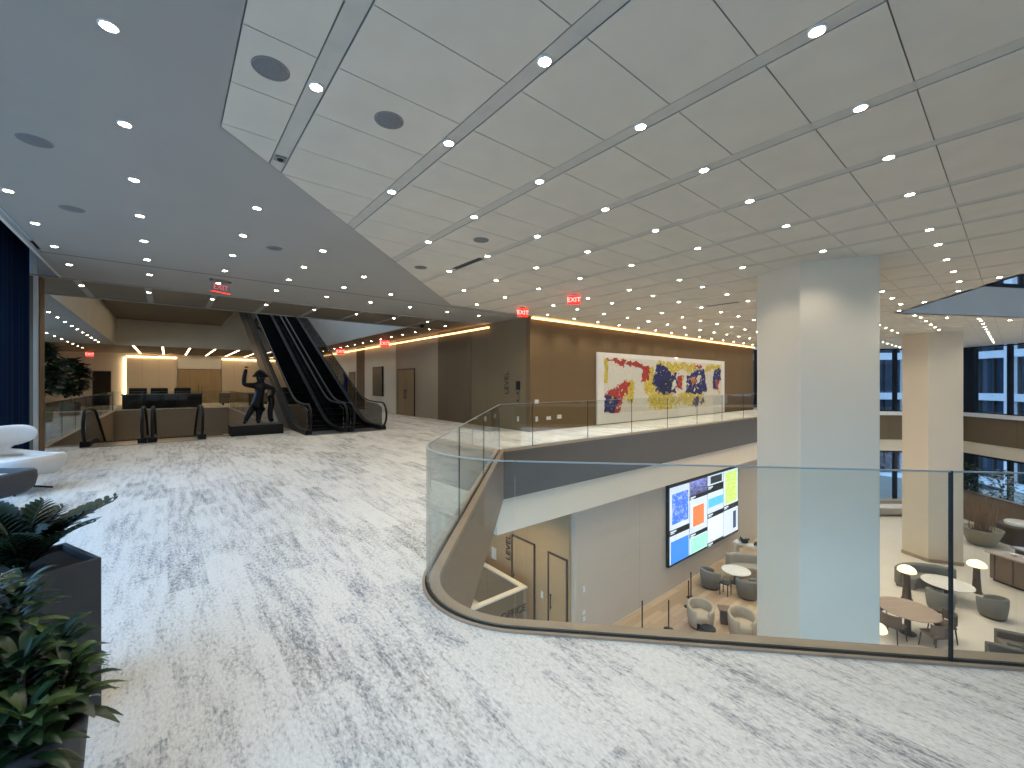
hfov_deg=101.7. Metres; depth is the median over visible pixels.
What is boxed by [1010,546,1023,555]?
countertop
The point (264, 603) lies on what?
floor
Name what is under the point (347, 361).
wall
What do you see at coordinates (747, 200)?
recessed light
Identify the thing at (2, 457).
seat cushion
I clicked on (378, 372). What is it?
wall display
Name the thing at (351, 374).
door leaf
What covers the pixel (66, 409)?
potted tree
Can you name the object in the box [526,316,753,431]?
wall
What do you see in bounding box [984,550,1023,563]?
countertop
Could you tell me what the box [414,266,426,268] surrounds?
ceiling speaker
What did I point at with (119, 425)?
wall
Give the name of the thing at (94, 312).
wall
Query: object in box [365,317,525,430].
wall
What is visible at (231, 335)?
wall
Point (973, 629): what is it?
floor
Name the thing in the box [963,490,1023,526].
wall
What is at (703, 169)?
recessed light
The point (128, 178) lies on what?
recessed light
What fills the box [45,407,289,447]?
trim
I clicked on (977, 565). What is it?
mushroom lamp
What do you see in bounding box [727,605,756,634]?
armchair
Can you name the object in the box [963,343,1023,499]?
window
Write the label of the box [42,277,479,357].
ceiling
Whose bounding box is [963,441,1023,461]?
wall
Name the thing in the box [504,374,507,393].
sign
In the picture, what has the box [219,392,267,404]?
bench
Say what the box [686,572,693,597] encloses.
stanchion
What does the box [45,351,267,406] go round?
wall
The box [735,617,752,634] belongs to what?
seat cushion
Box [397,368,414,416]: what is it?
double door
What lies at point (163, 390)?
desk chair
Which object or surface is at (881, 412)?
trim
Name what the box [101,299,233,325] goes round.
ceiling
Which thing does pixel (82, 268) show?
ceiling
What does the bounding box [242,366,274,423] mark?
statue
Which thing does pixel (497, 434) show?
glass balustrade
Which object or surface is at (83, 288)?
trim
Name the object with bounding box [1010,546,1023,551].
countertop
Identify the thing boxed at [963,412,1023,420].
trim
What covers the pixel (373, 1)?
ceiling grid
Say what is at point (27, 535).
potted fern
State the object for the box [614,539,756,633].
floor
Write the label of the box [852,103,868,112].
recessed light
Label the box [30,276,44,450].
wall
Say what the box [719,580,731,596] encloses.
side table
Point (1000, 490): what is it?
shrub
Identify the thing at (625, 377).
abstract painting
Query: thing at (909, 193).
recessed light
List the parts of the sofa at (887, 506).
backrest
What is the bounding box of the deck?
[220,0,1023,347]
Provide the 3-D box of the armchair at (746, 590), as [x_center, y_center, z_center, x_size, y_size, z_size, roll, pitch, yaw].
[8.286,7.210,14.680,0.731,0.700,0.699,0,0,9]
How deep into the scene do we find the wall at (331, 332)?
22.01 m
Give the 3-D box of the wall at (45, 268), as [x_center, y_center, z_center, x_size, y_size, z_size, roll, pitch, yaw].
[-1.713,-2.630,-1.804,1.660,1.020,25.400,0,0,-40]
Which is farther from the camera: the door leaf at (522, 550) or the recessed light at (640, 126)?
the door leaf at (522, 550)
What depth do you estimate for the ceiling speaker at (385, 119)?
3.37 m
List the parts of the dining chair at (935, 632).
seat, backrest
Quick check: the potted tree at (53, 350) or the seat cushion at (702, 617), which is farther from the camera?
the potted tree at (53, 350)
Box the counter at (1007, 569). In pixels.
[984,550,1023,590]
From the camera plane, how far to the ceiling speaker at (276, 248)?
6.57 m
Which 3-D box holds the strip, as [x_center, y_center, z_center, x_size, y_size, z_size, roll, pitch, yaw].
[-27.604,-0.140,29.722,0.080,3.400,0.090,0,0,-40]
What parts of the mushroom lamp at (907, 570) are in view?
stem, lamp shade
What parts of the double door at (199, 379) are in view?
panel, panel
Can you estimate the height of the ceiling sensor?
0.040 m
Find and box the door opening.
[92,371,110,394]
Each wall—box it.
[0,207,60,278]
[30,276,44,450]
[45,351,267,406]
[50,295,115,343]
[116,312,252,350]
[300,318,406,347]
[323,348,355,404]
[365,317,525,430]
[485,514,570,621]
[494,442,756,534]
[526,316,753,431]
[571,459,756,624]
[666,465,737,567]
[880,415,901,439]
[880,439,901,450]
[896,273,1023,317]
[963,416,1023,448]
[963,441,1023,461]
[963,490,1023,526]
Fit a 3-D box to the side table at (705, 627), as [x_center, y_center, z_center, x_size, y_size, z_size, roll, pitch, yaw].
[5.743,7.360,12.203,0.420,0.400,0.420,0,0,28]
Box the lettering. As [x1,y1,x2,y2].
[506,537,509,559]
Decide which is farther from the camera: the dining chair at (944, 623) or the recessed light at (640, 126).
the dining chair at (944, 623)
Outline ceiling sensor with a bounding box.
[273,154,286,162]
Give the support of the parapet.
on the floor at (973, 629)
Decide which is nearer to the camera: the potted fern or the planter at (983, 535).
the potted fern
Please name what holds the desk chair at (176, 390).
on the floor at (264, 603)
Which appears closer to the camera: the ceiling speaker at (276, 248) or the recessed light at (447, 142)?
the recessed light at (447, 142)
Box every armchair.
[686,597,714,631]
[700,566,721,590]
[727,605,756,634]
[735,577,756,600]
[925,587,955,613]
[976,594,1009,621]
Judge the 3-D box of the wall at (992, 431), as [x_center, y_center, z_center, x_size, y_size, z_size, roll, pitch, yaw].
[26.413,2.730,14.818,0.400,1.500,21.496,0,0,5]
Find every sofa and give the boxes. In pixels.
[726,552,756,578]
[880,499,901,514]
[894,562,956,590]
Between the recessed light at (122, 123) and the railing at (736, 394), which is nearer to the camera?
the recessed light at (122, 123)
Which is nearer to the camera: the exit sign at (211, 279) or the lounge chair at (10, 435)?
the lounge chair at (10, 435)
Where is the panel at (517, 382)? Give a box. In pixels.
[516,381,519,402]
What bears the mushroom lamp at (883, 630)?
on the floor at (973, 629)
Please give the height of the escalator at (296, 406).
8.983 m
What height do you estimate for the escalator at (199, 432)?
7.616 m
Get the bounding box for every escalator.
[79,406,148,448]
[148,405,205,443]
[239,312,348,435]
[273,315,387,432]
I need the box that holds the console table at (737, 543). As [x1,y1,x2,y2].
[733,539,756,551]
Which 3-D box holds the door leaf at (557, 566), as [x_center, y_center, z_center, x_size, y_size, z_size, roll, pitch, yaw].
[1.324,6.325,12.289,0.084,2.470,0.800,0,0,-40]
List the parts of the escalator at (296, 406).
glass balustrade panel, handrail, handrail, comb plate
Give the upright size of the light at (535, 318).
0.074 m
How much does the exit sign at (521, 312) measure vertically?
0.270 m
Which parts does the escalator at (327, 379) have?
handrail, handrail, comb plate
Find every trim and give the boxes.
[0,206,515,315]
[30,273,485,330]
[33,252,38,450]
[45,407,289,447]
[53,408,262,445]
[270,0,1023,348]
[422,416,1023,671]
[440,452,503,608]
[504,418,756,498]
[880,411,901,414]
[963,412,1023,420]
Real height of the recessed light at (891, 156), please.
0.019 m
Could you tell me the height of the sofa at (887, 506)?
0.800 m
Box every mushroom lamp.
[880,623,887,634]
[897,565,916,600]
[966,559,987,594]
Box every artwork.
[690,477,706,496]
[711,474,721,483]
[725,470,736,503]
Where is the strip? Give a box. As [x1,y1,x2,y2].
[124,357,125,393]
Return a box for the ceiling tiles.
[221,0,1023,348]
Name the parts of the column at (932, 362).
baseboard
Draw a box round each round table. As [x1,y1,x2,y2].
[721,564,750,584]
[880,596,942,636]
[920,574,975,600]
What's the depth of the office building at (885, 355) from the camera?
34.92 m
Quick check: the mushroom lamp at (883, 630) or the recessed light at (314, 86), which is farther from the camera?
the mushroom lamp at (883, 630)
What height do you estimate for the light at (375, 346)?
0.074 m
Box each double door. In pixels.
[178,369,220,402]
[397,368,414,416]
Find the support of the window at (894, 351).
in the wall at (890, 425)
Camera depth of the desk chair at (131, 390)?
26.22 m
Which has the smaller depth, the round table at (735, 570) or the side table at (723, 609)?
the side table at (723, 609)
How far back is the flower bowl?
17.58 m
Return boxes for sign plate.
[492,547,495,559]
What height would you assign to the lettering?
0.850 m
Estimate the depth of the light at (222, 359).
34.03 m
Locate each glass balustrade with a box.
[45,391,251,445]
[426,404,1023,661]
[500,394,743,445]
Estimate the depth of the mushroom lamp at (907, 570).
14.51 m
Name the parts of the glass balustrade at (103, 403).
post, glass pane, glass pane, glass pane, glass pane, glass pane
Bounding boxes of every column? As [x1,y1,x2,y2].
[757,255,879,643]
[901,331,963,565]
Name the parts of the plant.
stem, stem, stem, stem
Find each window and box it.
[754,349,901,498]
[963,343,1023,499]
[986,275,1023,287]
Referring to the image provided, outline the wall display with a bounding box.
[373,366,383,395]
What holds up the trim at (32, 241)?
attached to the wall at (45, 268)
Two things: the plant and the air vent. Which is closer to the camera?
the plant
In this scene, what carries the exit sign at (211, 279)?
hanging from the ceiling at (82, 268)
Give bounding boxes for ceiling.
[0,0,516,315]
[36,251,521,323]
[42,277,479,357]
[45,294,115,344]
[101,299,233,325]
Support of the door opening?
in the wall at (101, 361)
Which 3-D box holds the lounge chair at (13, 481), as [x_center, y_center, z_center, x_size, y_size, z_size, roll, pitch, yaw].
[-6.081,1.254,4.691,0.894,0.612,0.931,0,0,-10]
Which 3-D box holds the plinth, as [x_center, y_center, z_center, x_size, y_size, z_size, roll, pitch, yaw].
[-7.846,1.410,12.793,1.360,0.300,0.720,0,0,-40]
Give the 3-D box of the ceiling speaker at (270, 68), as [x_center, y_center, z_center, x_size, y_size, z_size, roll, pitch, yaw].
[-1.635,-2.127,2.826,0.234,0.014,0.234,0,0,-40]
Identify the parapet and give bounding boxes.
[471,563,527,618]
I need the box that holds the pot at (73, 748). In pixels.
[2,704,88,767]
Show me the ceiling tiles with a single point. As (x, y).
(343, 159)
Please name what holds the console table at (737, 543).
on the floor at (655, 613)
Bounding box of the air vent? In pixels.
[453,258,482,268]
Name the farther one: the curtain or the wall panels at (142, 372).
the wall panels at (142, 372)
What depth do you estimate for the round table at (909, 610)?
12.54 m
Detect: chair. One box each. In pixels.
[0,425,66,496]
[0,468,37,498]
[129,388,146,393]
[151,388,167,393]
[174,388,190,393]
[880,610,907,644]
[918,624,947,647]
[927,607,957,644]
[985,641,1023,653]
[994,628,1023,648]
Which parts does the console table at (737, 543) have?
leg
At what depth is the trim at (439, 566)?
2.56 m
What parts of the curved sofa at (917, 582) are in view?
seat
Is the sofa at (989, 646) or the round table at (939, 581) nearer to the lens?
the sofa at (989, 646)
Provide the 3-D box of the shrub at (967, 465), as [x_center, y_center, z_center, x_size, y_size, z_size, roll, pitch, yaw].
[26.416,6.090,24.067,1.461,2.940,1.430,0,0,-40]
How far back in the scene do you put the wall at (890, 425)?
25.70 m
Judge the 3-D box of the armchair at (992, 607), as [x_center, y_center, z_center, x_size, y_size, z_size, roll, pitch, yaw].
[15.527,7.210,13.458,0.731,0.700,0.699,0,0,-12]
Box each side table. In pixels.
[700,624,715,632]
[717,604,729,624]
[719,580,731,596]
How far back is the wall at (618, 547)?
13.61 m
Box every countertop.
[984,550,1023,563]
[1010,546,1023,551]
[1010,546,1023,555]
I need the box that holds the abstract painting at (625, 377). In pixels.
[596,352,724,424]
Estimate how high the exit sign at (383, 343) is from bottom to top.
0.420 m
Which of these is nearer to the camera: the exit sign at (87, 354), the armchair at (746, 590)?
the armchair at (746, 590)
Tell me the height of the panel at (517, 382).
0.740 m
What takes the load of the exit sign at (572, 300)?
hanging from the ceiling tiles
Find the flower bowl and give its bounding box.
[739,537,749,543]
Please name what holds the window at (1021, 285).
in the wall at (984, 301)
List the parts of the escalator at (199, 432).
handrail, glass balustrade panel, comb plate, glass balustrade panel, handrail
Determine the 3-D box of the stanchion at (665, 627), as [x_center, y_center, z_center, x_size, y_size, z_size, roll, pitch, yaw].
[4.804,7.110,12.790,0.300,0.900,0.300,0,0,-40]
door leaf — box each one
[349,372,354,403]
[511,534,534,619]
[547,551,567,621]
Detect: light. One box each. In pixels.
[1,188,14,192]
[96,18,120,33]
[116,120,133,127]
[127,177,140,182]
[127,356,176,357]
[222,359,255,360]
[308,81,323,92]
[345,346,379,352]
[387,189,396,193]
[389,326,489,344]
[443,139,454,146]
[531,317,754,347]
[535,179,544,183]
[537,54,552,67]
[601,207,609,210]
[634,122,646,130]
[698,167,709,172]
[744,199,754,202]
[806,23,827,38]
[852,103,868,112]
[881,154,895,160]
[903,192,915,196]
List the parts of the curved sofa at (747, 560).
backrest, seat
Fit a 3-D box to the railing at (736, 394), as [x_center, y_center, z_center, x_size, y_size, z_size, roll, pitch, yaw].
[8.934,1.025,17.262,23.914,1.070,0.014,0,0,-40]
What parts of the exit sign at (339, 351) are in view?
lit panel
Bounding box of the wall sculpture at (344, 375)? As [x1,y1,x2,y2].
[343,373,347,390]
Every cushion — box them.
[0,455,39,460]
[693,608,708,624]
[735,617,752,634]
[880,504,901,508]
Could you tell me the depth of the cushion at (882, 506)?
23.64 m
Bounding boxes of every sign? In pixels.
[85,350,93,356]
[210,278,230,294]
[337,346,344,353]
[380,338,388,346]
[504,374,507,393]
[517,307,527,316]
[567,294,580,304]
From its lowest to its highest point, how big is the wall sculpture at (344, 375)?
1.500 m
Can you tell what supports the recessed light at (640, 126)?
attached to the ceiling tiles
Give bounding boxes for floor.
[0,402,1023,767]
[472,475,1023,651]
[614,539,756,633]
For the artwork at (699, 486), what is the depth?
16.27 m
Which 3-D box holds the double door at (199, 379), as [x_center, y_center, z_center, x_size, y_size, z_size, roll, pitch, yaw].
[-24.256,0.230,32.420,2.720,2.620,0.115,0,0,-40]
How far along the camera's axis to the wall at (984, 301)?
13.19 m
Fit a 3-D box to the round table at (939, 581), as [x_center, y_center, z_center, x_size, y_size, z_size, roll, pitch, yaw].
[15.279,7.285,14.634,1.360,0.550,1.360,0,0,-40]
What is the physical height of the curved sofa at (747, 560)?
0.780 m
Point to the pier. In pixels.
(360, 355)
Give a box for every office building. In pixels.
[754,348,901,477]
[979,276,1023,493]
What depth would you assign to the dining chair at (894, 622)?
12.10 m
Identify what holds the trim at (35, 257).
attached to the wall at (41, 280)
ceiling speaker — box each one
[14,133,53,148]
[58,205,85,212]
[251,55,289,81]
[266,246,282,250]
[374,111,403,128]
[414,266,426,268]
[473,237,488,242]
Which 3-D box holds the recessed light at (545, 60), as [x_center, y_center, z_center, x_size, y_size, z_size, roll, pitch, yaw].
[0.216,-2.127,2.760,0.106,0.019,0.106,0,0,-40]
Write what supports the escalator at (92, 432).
on the floor at (264, 603)
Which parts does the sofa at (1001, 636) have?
seat, armrest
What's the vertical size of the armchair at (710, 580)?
0.700 m
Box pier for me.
[356,347,364,409]
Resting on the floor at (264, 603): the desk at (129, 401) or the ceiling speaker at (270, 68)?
the desk at (129, 401)
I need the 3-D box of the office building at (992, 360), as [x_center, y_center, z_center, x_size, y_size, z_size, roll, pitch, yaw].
[37.760,-4.440,11.951,5.250,32.000,44.280,0,0,5]
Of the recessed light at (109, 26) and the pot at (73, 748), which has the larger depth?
the recessed light at (109, 26)
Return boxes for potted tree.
[45,342,70,422]
[45,357,95,415]
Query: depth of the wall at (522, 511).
12.10 m
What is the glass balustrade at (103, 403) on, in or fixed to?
on the floor at (264, 603)
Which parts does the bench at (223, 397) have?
seat, backrest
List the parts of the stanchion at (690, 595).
post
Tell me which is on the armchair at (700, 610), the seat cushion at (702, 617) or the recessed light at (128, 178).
the seat cushion at (702, 617)
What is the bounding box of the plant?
[0,565,125,767]
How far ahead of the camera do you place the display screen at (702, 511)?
16.33 m
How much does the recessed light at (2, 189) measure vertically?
0.019 m
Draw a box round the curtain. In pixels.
[0,220,29,449]
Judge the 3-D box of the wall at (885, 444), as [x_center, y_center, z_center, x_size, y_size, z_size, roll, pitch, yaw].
[20.110,3.830,26.214,14.708,0.700,0.300,0,0,5]
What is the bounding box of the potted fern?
[0,493,118,704]
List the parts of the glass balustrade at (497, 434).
glass pane, glass pane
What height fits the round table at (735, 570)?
0.500 m
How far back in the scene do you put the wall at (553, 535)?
12.87 m
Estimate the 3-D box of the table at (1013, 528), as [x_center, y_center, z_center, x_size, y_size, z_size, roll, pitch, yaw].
[23.956,7.045,19.597,1.640,1.030,1.640,0,0,-40]
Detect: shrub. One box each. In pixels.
[963,462,985,493]
[984,470,1021,501]
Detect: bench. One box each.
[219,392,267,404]
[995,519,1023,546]
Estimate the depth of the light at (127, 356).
30.62 m
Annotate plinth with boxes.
[228,422,283,436]
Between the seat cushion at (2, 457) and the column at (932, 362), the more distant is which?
the column at (932, 362)
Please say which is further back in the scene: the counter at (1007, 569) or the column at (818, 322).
the counter at (1007, 569)
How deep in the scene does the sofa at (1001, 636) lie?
11.57 m
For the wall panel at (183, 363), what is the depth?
32.42 m
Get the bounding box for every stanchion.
[664,600,673,629]
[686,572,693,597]
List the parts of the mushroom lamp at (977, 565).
lamp shade, stem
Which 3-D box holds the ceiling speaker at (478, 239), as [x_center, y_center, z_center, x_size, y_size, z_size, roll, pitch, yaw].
[-0.460,-2.127,6.209,0.234,0.014,0.234,0,0,-40]
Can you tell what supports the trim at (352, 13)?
attached to the ceiling tiles
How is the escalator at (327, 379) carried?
on the floor at (264, 603)
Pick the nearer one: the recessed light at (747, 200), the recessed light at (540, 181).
the recessed light at (540, 181)
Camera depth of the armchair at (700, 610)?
12.84 m
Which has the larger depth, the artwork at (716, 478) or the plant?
the artwork at (716, 478)
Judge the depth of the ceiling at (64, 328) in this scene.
16.30 m
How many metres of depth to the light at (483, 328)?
17.24 m
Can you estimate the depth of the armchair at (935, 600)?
13.69 m
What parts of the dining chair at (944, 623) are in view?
seat, backrest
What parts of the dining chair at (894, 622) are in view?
backrest, seat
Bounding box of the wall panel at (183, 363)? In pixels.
[178,358,220,368]
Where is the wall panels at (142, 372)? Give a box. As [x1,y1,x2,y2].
[127,357,258,393]
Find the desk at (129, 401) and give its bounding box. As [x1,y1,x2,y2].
[121,393,202,408]
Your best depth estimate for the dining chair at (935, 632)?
11.58 m
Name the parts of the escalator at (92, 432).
handrail, glass balustrade panel, comb plate, handrail, glass balustrade panel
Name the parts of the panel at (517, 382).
plate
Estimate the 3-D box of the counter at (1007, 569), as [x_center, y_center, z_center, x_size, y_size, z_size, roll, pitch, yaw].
[19.769,7.000,14.239,4.785,1.120,1.579,0,0,43]
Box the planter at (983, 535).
[963,496,1004,546]
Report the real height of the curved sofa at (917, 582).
0.740 m
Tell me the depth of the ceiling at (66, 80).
3.99 m
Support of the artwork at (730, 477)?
attached to the display screen at (702, 511)
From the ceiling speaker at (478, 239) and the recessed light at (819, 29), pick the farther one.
the ceiling speaker at (478, 239)
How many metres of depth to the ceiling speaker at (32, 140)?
3.65 m
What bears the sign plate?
attached to the wall at (553, 535)
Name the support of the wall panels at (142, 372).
attached to the wall at (101, 361)

